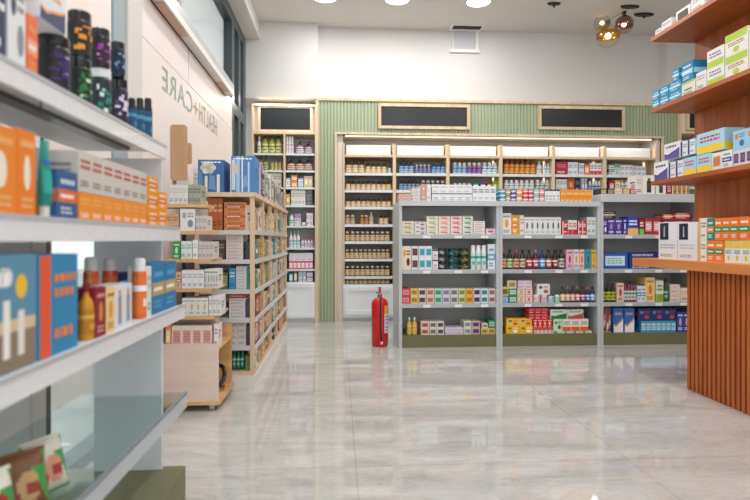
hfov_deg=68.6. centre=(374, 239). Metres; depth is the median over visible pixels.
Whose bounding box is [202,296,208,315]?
carton
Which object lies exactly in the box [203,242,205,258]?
carton
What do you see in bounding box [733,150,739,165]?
carton
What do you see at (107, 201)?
carton
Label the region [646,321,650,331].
carton
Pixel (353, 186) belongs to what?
jar
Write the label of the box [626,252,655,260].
carton
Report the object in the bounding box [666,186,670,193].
carton
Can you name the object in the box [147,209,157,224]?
carton
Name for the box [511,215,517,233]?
carton
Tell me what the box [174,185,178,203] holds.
carton
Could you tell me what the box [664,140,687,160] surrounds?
carton
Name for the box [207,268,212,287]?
carton
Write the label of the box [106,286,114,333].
carton
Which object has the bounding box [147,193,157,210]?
carton
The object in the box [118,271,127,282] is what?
carton
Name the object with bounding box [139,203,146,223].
carton
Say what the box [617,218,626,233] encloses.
carton
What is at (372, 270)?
jar
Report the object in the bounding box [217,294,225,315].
carton
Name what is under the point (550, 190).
carton
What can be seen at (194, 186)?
carton
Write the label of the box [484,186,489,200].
carton
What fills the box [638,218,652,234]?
carton
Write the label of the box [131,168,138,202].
carton
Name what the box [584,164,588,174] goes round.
carton
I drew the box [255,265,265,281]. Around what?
carton
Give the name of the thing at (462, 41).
access panel
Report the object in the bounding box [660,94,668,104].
carton
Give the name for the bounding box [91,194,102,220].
carton
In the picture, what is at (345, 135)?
bar
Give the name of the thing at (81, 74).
tub
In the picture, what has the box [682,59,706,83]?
carton
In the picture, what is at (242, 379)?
wooden shelving
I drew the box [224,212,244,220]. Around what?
carton
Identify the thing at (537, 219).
carton
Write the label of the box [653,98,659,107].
carton
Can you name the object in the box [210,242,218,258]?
carton
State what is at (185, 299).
carton
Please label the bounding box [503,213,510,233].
carton
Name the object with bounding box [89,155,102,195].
carton
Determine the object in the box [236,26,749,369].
cartons
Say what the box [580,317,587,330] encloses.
carton
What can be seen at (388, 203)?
jar
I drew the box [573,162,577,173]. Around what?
carton
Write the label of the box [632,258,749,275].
countertop
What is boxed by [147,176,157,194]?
carton
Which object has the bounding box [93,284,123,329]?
carton
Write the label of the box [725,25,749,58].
carton
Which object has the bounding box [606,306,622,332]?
carton
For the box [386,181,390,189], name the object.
jar
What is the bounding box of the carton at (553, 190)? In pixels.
[552,189,555,200]
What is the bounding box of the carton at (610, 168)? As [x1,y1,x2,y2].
[607,165,613,174]
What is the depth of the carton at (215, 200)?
3.77 m
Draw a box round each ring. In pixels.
[38,44,69,51]
[71,66,90,70]
[92,76,110,80]
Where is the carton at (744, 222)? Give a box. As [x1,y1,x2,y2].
[739,216,749,239]
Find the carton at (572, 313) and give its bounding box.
[563,308,582,318]
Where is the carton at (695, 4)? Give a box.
[691,0,705,11]
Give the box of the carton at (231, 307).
[229,305,244,310]
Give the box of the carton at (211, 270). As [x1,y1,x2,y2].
[210,268,214,287]
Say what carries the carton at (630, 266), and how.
on the shelving at (625, 205)
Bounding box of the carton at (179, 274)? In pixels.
[177,271,181,288]
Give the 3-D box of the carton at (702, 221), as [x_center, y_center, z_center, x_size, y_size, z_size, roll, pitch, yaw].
[2.271,-0.072,3.637,0.221,0.145,0.080,0,0,-4]
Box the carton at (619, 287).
[609,282,623,301]
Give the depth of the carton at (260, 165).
4.24 m
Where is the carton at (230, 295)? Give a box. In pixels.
[229,294,249,297]
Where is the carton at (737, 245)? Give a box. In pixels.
[733,241,741,262]
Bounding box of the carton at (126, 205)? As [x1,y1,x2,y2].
[122,200,130,222]
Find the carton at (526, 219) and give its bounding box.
[524,217,529,233]
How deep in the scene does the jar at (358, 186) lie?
6.87 m
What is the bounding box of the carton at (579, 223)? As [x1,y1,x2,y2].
[577,221,581,233]
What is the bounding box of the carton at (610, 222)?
[607,219,614,233]
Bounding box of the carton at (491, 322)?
[484,318,494,327]
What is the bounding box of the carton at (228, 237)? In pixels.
[226,235,247,239]
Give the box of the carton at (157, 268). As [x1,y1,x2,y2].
[146,262,164,315]
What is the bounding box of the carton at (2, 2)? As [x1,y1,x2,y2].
[0,0,4,55]
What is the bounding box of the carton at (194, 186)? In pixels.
[193,185,196,203]
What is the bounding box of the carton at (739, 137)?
[733,128,745,150]
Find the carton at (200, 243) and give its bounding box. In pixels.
[199,242,202,258]
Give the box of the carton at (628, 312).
[617,306,633,332]
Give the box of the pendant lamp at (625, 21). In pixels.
[593,5,639,47]
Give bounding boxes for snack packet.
[0,445,49,499]
[0,464,13,499]
[17,431,69,492]
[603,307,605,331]
[606,307,610,331]
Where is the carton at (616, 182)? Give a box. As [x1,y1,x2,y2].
[613,180,619,188]
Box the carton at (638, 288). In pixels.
[629,285,640,301]
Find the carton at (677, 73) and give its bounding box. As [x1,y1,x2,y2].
[673,68,681,81]
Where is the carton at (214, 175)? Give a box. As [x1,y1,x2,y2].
[198,160,229,191]
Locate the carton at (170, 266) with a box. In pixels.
[156,261,175,309]
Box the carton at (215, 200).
[213,198,217,229]
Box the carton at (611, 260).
[603,252,627,268]
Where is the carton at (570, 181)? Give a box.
[566,178,573,189]
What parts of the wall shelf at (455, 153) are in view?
shelf, wooden shelf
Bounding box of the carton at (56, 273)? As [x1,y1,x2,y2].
[29,253,77,361]
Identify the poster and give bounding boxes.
[44,0,110,157]
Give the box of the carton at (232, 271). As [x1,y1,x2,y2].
[229,267,235,288]
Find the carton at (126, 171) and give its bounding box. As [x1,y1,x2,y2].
[121,165,130,200]
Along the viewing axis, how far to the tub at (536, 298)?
5.26 m
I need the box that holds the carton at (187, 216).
[180,209,200,230]
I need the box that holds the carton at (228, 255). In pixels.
[226,253,244,258]
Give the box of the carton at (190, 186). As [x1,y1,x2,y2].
[189,185,192,203]
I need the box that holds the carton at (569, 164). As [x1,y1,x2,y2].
[567,162,572,173]
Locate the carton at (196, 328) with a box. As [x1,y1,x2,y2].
[192,323,204,343]
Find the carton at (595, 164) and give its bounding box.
[594,163,596,174]
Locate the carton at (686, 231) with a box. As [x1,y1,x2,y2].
[678,222,698,240]
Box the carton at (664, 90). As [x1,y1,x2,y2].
[660,84,668,96]
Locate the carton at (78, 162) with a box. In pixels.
[35,150,90,192]
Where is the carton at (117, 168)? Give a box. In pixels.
[113,162,121,198]
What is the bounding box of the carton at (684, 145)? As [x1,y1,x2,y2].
[681,140,697,156]
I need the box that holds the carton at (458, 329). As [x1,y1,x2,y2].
[451,325,462,334]
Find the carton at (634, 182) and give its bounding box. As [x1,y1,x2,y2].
[627,176,641,193]
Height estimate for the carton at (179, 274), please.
0.097 m
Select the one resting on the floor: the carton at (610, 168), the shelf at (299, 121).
the shelf at (299, 121)
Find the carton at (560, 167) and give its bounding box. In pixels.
[555,162,566,173]
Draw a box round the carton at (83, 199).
[35,191,90,219]
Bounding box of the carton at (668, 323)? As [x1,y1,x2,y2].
[666,321,670,331]
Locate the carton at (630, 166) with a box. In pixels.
[629,165,632,174]
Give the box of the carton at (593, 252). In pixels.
[589,249,595,268]
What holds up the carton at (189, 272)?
on the display stand
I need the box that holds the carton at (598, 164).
[597,163,600,174]
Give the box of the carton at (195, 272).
[193,269,200,287]
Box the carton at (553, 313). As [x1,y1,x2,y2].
[548,308,566,318]
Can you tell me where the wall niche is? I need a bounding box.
[343,140,639,281]
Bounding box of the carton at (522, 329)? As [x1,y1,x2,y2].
[519,326,532,333]
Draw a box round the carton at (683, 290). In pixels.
[680,287,686,300]
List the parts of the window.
display rail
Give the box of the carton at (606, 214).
[603,211,615,218]
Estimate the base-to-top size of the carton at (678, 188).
0.162 m
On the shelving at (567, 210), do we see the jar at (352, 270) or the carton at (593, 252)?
the carton at (593, 252)
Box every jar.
[345,215,349,223]
[345,232,349,240]
[345,249,348,258]
[345,266,349,275]
[346,161,351,172]
[346,181,349,189]
[346,199,349,206]
[350,215,354,223]
[350,231,354,240]
[350,249,353,258]
[350,266,354,275]
[351,181,355,189]
[351,199,355,206]
[352,161,357,172]
[354,249,357,258]
[355,232,359,240]
[355,266,359,275]
[356,181,360,189]
[356,199,360,206]
[359,249,362,258]
[360,215,363,223]
[360,232,364,240]
[360,266,364,275]
[361,181,365,189]
[361,199,365,206]
[363,249,366,258]
[364,215,367,223]
[365,163,370,172]
[365,232,369,240]
[365,266,369,275]
[366,181,370,189]
[366,199,370,206]
[368,249,371,258]
[370,232,374,240]
[370,266,374,275]
[371,163,375,172]
[371,181,375,189]
[371,199,375,206]
[372,249,375,258]
[375,232,379,240]
[375,266,379,275]
[376,163,380,172]
[376,181,380,189]
[376,199,380,206]
[376,249,380,258]
[379,215,382,223]
[380,232,384,240]
[380,266,384,275]
[381,181,385,189]
[381,199,385,206]
[381,249,384,258]
[382,163,386,172]
[384,215,387,223]
[385,232,389,240]
[385,249,389,258]
[385,266,389,275]
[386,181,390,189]
[386,199,390,206]
[399,162,403,172]
[399,181,402,189]
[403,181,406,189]
[404,162,408,172]
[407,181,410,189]
[409,162,413,172]
[415,165,418,172]
[419,165,422,172]
[432,164,435,172]
[436,164,439,172]
[441,164,444,172]
[453,163,456,172]
[457,163,461,173]
[462,163,465,173]
[467,163,471,173]
[472,163,476,173]
[477,163,480,173]
[482,163,486,173]
[487,163,491,173]
[492,163,496,173]
[504,160,508,173]
[504,180,508,188]
[509,160,513,173]
[509,180,513,188]
[514,180,518,188]
[519,180,523,188]
[524,180,528,188]
[529,180,533,188]
[535,180,539,188]
[540,180,544,188]
[543,163,546,173]
[545,180,548,188]
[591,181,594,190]
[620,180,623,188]
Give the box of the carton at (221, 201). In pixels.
[218,198,227,229]
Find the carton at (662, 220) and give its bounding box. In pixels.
[661,219,675,221]
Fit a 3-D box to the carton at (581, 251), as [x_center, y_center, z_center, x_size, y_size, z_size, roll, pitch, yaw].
[1.984,0.186,5.365,0.049,0.188,0.161,0,0,-4]
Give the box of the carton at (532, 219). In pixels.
[530,217,534,233]
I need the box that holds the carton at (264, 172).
[262,170,266,198]
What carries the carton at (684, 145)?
on the carton at (690, 163)
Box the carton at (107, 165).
[103,159,112,197]
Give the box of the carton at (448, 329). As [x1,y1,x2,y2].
[444,325,453,334]
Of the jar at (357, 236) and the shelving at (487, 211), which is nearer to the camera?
the shelving at (487, 211)
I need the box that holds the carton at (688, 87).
[682,78,695,95]
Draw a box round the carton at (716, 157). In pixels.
[712,152,721,169]
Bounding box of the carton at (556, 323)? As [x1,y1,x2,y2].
[552,319,561,330]
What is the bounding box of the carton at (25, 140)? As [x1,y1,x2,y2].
[8,127,34,214]
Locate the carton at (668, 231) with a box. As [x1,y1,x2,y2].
[659,222,689,240]
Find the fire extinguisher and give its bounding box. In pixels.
[371,287,387,346]
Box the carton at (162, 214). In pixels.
[158,209,166,225]
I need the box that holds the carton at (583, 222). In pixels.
[582,221,585,233]
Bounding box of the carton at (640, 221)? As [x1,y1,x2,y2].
[638,219,643,234]
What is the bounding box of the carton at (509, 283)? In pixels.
[503,279,515,288]
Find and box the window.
[40,0,245,468]
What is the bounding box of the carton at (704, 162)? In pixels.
[697,152,717,172]
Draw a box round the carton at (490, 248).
[484,244,494,268]
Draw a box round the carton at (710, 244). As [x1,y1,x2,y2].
[707,241,714,261]
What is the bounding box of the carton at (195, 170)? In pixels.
[193,168,197,184]
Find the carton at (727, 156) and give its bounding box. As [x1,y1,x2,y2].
[722,149,732,167]
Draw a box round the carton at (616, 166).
[611,164,619,174]
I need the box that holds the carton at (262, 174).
[262,174,263,196]
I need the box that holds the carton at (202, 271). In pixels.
[199,269,204,287]
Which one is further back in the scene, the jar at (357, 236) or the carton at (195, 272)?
the jar at (357, 236)
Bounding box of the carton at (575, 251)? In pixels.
[571,249,578,268]
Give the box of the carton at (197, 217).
[196,216,198,230]
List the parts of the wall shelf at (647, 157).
shelf, wooden shelf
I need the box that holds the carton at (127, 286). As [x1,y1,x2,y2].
[104,283,131,326]
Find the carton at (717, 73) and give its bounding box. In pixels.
[707,62,724,85]
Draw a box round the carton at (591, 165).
[588,163,593,174]
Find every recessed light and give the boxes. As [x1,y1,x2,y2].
[316,0,335,2]
[385,0,408,4]
[466,0,490,6]
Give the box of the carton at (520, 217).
[518,215,523,233]
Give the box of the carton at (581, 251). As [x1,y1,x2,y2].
[577,249,583,268]
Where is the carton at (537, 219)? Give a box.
[535,217,539,233]
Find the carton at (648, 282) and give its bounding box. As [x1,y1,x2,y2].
[637,277,654,301]
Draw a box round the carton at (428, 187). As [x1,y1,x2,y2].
[426,185,430,200]
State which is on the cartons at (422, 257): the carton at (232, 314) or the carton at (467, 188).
the carton at (467, 188)
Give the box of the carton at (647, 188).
[642,176,654,193]
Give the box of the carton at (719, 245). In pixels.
[715,241,724,261]
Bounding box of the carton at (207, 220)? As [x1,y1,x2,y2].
[203,216,211,230]
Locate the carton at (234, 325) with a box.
[232,323,237,332]
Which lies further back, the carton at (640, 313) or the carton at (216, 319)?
the carton at (640, 313)
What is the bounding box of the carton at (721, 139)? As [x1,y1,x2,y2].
[697,127,743,154]
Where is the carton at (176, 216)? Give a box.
[173,213,179,226]
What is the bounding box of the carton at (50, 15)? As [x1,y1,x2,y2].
[25,0,65,35]
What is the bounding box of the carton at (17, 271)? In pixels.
[0,254,35,376]
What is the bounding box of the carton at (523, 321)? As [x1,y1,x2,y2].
[517,317,531,325]
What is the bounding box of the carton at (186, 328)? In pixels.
[182,323,195,343]
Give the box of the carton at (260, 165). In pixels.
[259,162,261,195]
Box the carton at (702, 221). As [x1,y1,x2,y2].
[699,218,706,239]
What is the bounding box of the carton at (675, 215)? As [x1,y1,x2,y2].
[664,213,689,218]
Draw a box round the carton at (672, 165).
[669,161,675,177]
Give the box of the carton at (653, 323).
[651,321,655,331]
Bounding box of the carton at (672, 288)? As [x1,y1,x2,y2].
[663,283,679,292]
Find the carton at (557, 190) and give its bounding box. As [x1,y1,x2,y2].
[556,189,559,200]
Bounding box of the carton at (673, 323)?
[671,321,675,331]
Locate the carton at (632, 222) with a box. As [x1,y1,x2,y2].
[619,217,637,233]
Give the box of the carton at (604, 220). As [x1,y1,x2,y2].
[603,219,606,233]
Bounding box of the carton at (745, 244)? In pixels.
[742,241,749,263]
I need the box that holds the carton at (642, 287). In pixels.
[638,285,644,301]
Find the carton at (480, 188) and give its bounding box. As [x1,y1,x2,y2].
[478,186,483,200]
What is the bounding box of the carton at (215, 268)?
[213,268,217,287]
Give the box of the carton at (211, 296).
[209,294,216,315]
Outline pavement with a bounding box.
[51,269,93,453]
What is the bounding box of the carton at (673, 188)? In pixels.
[671,186,675,193]
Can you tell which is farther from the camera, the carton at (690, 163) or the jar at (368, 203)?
the jar at (368, 203)
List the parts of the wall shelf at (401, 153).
shelf, wooden shelf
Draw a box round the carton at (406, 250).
[402,246,410,269]
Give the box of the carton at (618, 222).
[615,219,621,233]
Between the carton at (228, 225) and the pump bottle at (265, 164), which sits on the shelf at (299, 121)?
the pump bottle at (265, 164)
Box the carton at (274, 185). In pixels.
[273,182,275,203]
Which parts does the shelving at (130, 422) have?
panel, shelf, shelf, shelf, panel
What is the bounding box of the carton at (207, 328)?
[202,322,214,343]
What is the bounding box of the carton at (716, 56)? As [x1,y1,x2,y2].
[707,44,724,69]
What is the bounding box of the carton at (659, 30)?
[655,27,661,34]
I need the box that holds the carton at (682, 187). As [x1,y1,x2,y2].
[681,186,684,193]
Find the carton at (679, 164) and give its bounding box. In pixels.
[676,159,683,176]
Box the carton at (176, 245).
[173,242,180,258]
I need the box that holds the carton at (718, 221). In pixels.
[715,218,721,239]
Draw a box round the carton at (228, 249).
[226,246,244,252]
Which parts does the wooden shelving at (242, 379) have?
shelf, panel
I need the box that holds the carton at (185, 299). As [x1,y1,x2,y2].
[182,296,192,315]
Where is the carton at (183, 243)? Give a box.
[181,241,186,258]
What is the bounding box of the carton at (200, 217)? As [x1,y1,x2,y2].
[199,216,202,230]
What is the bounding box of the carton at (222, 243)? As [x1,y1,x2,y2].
[219,240,225,258]
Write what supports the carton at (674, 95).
on the wall shelving at (723, 192)
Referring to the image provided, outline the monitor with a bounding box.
[219,363,226,386]
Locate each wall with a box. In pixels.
[142,0,231,342]
[228,0,259,39]
[246,22,317,106]
[246,107,250,155]
[318,27,658,102]
[337,135,659,321]
[659,42,694,89]
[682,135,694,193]
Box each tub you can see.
[37,33,70,91]
[67,9,91,103]
[91,27,111,113]
[111,41,127,123]
[112,87,127,90]
[438,248,446,255]
[438,255,446,262]
[438,262,446,268]
[448,248,457,255]
[448,255,457,262]
[448,262,457,268]
[458,248,468,254]
[458,255,468,261]
[458,262,468,268]
[533,294,539,302]
[540,295,546,302]
[548,294,553,301]
[555,295,559,301]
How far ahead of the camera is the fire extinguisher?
5.19 m
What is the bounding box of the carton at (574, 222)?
[572,220,576,233]
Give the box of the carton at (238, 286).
[236,283,245,288]
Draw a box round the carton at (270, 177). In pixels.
[268,175,272,201]
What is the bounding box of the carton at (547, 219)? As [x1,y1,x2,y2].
[545,217,549,233]
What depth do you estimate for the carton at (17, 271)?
1.03 m
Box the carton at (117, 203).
[113,198,121,221]
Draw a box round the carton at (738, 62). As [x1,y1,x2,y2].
[725,48,748,77]
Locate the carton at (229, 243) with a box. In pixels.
[226,240,247,246]
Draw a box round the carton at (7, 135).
[0,125,15,213]
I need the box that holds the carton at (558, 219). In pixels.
[556,217,560,233]
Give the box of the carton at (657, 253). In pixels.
[654,252,667,268]
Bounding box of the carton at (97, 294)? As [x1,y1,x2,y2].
[78,286,105,338]
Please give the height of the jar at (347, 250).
0.116 m
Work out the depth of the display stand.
3.24 m
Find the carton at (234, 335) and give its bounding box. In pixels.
[232,333,237,344]
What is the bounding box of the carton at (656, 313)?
[645,307,662,320]
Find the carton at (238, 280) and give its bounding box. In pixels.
[236,278,245,283]
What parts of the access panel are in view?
panel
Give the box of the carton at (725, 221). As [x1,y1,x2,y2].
[722,218,729,239]
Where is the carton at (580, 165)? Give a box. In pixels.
[578,163,583,174]
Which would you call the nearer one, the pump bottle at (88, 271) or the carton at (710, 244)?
the pump bottle at (88, 271)
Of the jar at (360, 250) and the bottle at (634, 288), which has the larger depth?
the jar at (360, 250)
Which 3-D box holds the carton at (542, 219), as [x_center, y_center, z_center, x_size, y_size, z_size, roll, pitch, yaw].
[1.599,-0.135,5.339,0.051,0.169,0.161,0,0,-4]
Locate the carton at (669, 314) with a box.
[658,307,675,320]
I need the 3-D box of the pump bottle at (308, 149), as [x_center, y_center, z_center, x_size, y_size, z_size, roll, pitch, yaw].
[-0.819,-1.134,6.792,0.096,0.161,0.076,0,0,-4]
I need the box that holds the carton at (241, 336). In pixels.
[238,333,245,344]
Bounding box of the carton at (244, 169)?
[231,156,258,193]
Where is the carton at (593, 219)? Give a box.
[591,217,595,233]
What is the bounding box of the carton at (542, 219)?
[540,217,544,233]
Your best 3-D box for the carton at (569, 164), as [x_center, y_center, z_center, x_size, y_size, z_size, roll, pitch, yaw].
[2.495,-0.914,7.103,0.066,0.167,0.141,0,0,-4]
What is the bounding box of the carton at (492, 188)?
[490,186,495,200]
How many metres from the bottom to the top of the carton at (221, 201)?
0.222 m
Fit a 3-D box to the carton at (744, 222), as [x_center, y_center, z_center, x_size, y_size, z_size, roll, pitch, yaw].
[2.296,-0.069,3.262,0.221,0.141,0.090,0,0,-4]
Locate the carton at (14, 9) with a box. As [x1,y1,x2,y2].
[5,0,24,66]
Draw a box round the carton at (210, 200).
[208,198,212,229]
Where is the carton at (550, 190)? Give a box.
[549,189,551,200]
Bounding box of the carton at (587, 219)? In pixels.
[580,217,590,233]
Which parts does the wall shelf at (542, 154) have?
shelf, wooden shelf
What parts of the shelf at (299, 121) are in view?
shelf, wooden shelf, header panel, sign frame, panel, shelf, shelf, shelf, cabinet door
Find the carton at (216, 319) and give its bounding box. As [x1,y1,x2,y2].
[209,316,218,322]
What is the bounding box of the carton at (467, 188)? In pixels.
[464,185,471,192]
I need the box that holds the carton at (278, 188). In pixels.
[278,188,279,205]
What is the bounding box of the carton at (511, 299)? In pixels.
[508,296,516,302]
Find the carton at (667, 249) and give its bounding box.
[659,241,677,259]
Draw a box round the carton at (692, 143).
[688,138,696,154]
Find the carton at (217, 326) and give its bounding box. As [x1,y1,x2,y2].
[213,321,221,345]
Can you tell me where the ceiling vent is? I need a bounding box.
[449,24,484,30]
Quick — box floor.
[85,321,749,499]
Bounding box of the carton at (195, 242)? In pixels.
[193,240,203,258]
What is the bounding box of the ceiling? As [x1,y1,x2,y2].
[252,0,690,35]
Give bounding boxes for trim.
[316,98,652,321]
[335,132,663,321]
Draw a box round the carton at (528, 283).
[520,279,531,288]
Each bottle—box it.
[78,283,94,340]
[87,270,91,285]
[232,350,235,369]
[236,350,239,369]
[240,350,243,369]
[257,136,260,152]
[262,136,267,152]
[263,156,267,169]
[269,136,274,152]
[270,159,273,169]
[274,159,277,169]
[275,136,281,152]
[278,159,281,169]
[287,158,294,169]
[289,212,293,225]
[289,231,292,247]
[293,231,295,247]
[296,141,303,152]
[296,158,303,169]
[297,231,299,247]
[304,158,312,169]
[305,142,312,153]
[358,161,364,172]
[369,212,372,223]
[407,317,411,334]
[412,317,416,334]
[503,249,505,268]
[507,249,512,268]
[513,249,518,268]
[514,160,519,173]
[519,160,524,173]
[520,249,525,268]
[525,160,529,173]
[526,249,531,268]
[530,160,534,173]
[532,249,538,268]
[536,161,541,173]
[539,249,544,268]
[545,249,551,268]
[552,249,557,268]
[558,249,563,268]
[560,286,564,301]
[565,286,569,301]
[570,286,574,301]
[575,286,579,301]
[580,286,584,301]
[585,286,589,301]
[590,286,594,301]
[603,283,605,301]
[606,283,610,301]
[611,283,615,301]
[624,281,626,301]
[627,281,629,301]
[630,281,632,301]
[633,281,635,301]
[663,278,667,301]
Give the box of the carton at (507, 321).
[503,317,518,325]
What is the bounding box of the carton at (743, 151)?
[740,148,745,164]
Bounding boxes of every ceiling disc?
[547,2,560,7]
[634,12,653,18]
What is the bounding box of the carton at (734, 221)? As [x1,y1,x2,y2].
[730,217,738,239]
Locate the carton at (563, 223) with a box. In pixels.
[561,221,566,233]
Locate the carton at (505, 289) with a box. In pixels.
[503,286,507,295]
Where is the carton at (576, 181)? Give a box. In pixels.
[574,179,579,189]
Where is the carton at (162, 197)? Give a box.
[158,191,166,209]
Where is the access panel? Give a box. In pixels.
[450,30,479,52]
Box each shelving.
[0,53,187,499]
[195,192,287,388]
[393,201,499,347]
[499,201,600,346]
[592,194,694,344]
[651,0,749,240]
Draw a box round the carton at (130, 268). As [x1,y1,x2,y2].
[128,266,150,317]
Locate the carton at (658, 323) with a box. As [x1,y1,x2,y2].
[656,321,660,331]
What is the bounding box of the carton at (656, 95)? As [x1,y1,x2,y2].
[653,90,659,100]
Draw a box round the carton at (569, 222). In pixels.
[563,220,571,233]
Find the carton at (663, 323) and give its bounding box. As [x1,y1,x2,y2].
[661,321,665,331]
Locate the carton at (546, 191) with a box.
[544,189,548,200]
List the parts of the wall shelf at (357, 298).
shelf, shelf, wooden shelf, cabinet door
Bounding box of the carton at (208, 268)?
[205,268,209,287]
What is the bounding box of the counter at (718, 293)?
[632,258,749,415]
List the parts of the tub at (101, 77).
supplement tub, lid, lid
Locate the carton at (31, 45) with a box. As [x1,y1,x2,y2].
[25,13,37,72]
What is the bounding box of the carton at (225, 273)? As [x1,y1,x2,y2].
[222,271,228,288]
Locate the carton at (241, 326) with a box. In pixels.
[238,322,249,332]
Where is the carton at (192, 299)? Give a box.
[189,296,198,315]
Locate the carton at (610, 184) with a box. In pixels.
[607,181,613,188]
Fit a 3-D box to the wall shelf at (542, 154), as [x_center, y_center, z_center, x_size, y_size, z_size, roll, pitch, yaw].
[1.912,-0.094,7.117,0.677,2.209,0.394,0,0,-4]
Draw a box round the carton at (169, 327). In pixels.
[166,322,176,343]
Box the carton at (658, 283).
[655,280,662,301]
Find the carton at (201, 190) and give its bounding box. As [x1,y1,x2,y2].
[197,185,206,203]
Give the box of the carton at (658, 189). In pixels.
[655,185,665,193]
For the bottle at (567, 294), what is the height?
0.153 m
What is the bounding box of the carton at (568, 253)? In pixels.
[563,249,572,268]
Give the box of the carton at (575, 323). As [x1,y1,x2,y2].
[571,319,579,330]
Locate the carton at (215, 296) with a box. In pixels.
[213,294,220,315]
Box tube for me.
[36,139,52,215]
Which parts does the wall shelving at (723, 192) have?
shelf, shelf, shelf, panel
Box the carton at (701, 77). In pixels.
[696,69,706,89]
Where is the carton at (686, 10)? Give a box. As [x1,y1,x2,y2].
[676,4,690,21]
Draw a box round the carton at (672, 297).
[668,293,679,301]
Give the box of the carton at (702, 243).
[699,240,737,260]
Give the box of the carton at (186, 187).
[184,185,188,203]
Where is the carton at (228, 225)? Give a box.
[224,221,244,229]
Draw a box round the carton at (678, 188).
[676,186,680,193]
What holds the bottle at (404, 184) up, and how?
on the wall shelf at (401, 153)
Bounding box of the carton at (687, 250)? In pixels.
[678,241,698,260]
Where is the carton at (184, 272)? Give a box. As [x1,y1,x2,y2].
[182,269,190,287]
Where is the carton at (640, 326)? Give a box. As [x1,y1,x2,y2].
[634,320,645,331]
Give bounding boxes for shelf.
[163,257,221,261]
[167,204,213,208]
[176,283,224,291]
[180,231,218,234]
[180,307,227,319]
[251,103,316,322]
[343,143,393,320]
[394,144,447,203]
[448,144,500,189]
[501,145,552,188]
[553,145,604,194]
[605,146,656,188]
[677,114,694,188]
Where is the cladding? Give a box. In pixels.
[318,100,676,321]
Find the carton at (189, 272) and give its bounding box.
[187,269,195,287]
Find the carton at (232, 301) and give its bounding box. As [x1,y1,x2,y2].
[229,296,248,304]
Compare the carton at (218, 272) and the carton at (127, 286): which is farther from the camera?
the carton at (218, 272)
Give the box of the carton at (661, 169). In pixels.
[654,160,678,180]
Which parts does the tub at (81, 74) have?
lid, supplement tub, lid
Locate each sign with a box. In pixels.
[378,103,469,129]
[538,106,624,130]
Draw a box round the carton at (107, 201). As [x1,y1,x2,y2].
[103,196,112,221]
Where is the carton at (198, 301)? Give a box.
[195,296,204,315]
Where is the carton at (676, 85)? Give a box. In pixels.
[669,79,681,93]
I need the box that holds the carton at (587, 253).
[583,249,590,268]
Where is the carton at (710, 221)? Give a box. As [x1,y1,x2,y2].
[707,218,714,239]
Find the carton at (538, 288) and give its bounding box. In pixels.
[533,283,549,294]
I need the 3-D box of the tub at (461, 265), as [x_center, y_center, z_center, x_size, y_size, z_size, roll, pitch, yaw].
[0.844,0.246,5.259,0.105,0.066,0.104,0,0,-4]
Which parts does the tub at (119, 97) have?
supplement tub, lid, lid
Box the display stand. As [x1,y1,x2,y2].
[163,125,233,409]
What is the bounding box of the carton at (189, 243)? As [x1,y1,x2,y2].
[187,241,192,258]
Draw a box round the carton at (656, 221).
[653,218,660,234]
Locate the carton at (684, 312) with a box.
[676,310,686,331]
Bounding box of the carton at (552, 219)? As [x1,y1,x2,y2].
[550,217,555,233]
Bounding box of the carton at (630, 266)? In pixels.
[628,261,655,268]
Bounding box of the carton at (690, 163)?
[684,156,696,174]
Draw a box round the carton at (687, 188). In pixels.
[685,186,689,193]
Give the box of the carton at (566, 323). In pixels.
[562,319,570,330]
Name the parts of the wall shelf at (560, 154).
shelf, wooden shelf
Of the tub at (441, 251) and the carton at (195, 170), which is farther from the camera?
the tub at (441, 251)
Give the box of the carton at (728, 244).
[725,241,732,262]
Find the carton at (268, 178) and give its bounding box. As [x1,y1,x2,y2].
[268,178,269,199]
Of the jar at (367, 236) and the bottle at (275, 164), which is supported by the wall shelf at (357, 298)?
the jar at (367, 236)
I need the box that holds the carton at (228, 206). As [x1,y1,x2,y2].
[224,202,249,211]
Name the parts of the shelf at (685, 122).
header panel, wooden shelf, sign frame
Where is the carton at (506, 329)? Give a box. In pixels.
[503,325,518,333]
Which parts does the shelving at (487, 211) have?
panel, shelf, panel, panel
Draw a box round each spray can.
[83,257,98,285]
[102,258,117,283]
[128,98,136,128]
[132,258,146,318]
[136,98,144,132]
[144,98,152,136]
[286,136,288,152]
[289,136,290,152]
[291,136,293,152]
[470,245,475,268]
[476,245,480,268]
[481,245,485,268]
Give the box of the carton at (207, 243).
[206,242,209,258]
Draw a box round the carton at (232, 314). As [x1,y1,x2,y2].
[229,311,244,317]
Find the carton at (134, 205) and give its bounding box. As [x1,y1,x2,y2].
[131,201,138,223]
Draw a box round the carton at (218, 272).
[215,268,222,287]
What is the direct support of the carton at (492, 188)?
on the shelving at (487, 211)
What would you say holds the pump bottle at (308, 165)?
on the shelf at (299, 121)
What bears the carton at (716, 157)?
on the wall shelving at (723, 192)
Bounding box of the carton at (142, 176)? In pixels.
[137,171,146,203]
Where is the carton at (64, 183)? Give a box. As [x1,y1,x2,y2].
[50,169,76,218]
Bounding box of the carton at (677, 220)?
[676,219,689,221]
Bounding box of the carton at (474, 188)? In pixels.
[472,186,477,200]
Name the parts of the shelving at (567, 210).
panel, panel, shelf, panel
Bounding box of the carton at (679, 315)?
[676,311,682,331]
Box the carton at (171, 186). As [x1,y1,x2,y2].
[170,185,173,203]
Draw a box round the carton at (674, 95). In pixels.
[669,89,681,101]
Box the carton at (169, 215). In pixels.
[167,213,172,225]
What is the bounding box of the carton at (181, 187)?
[179,185,183,203]
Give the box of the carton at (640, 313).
[632,307,650,320]
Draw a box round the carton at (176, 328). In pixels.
[172,323,185,343]
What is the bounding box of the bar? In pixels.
[345,135,651,139]
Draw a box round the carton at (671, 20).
[662,17,675,30]

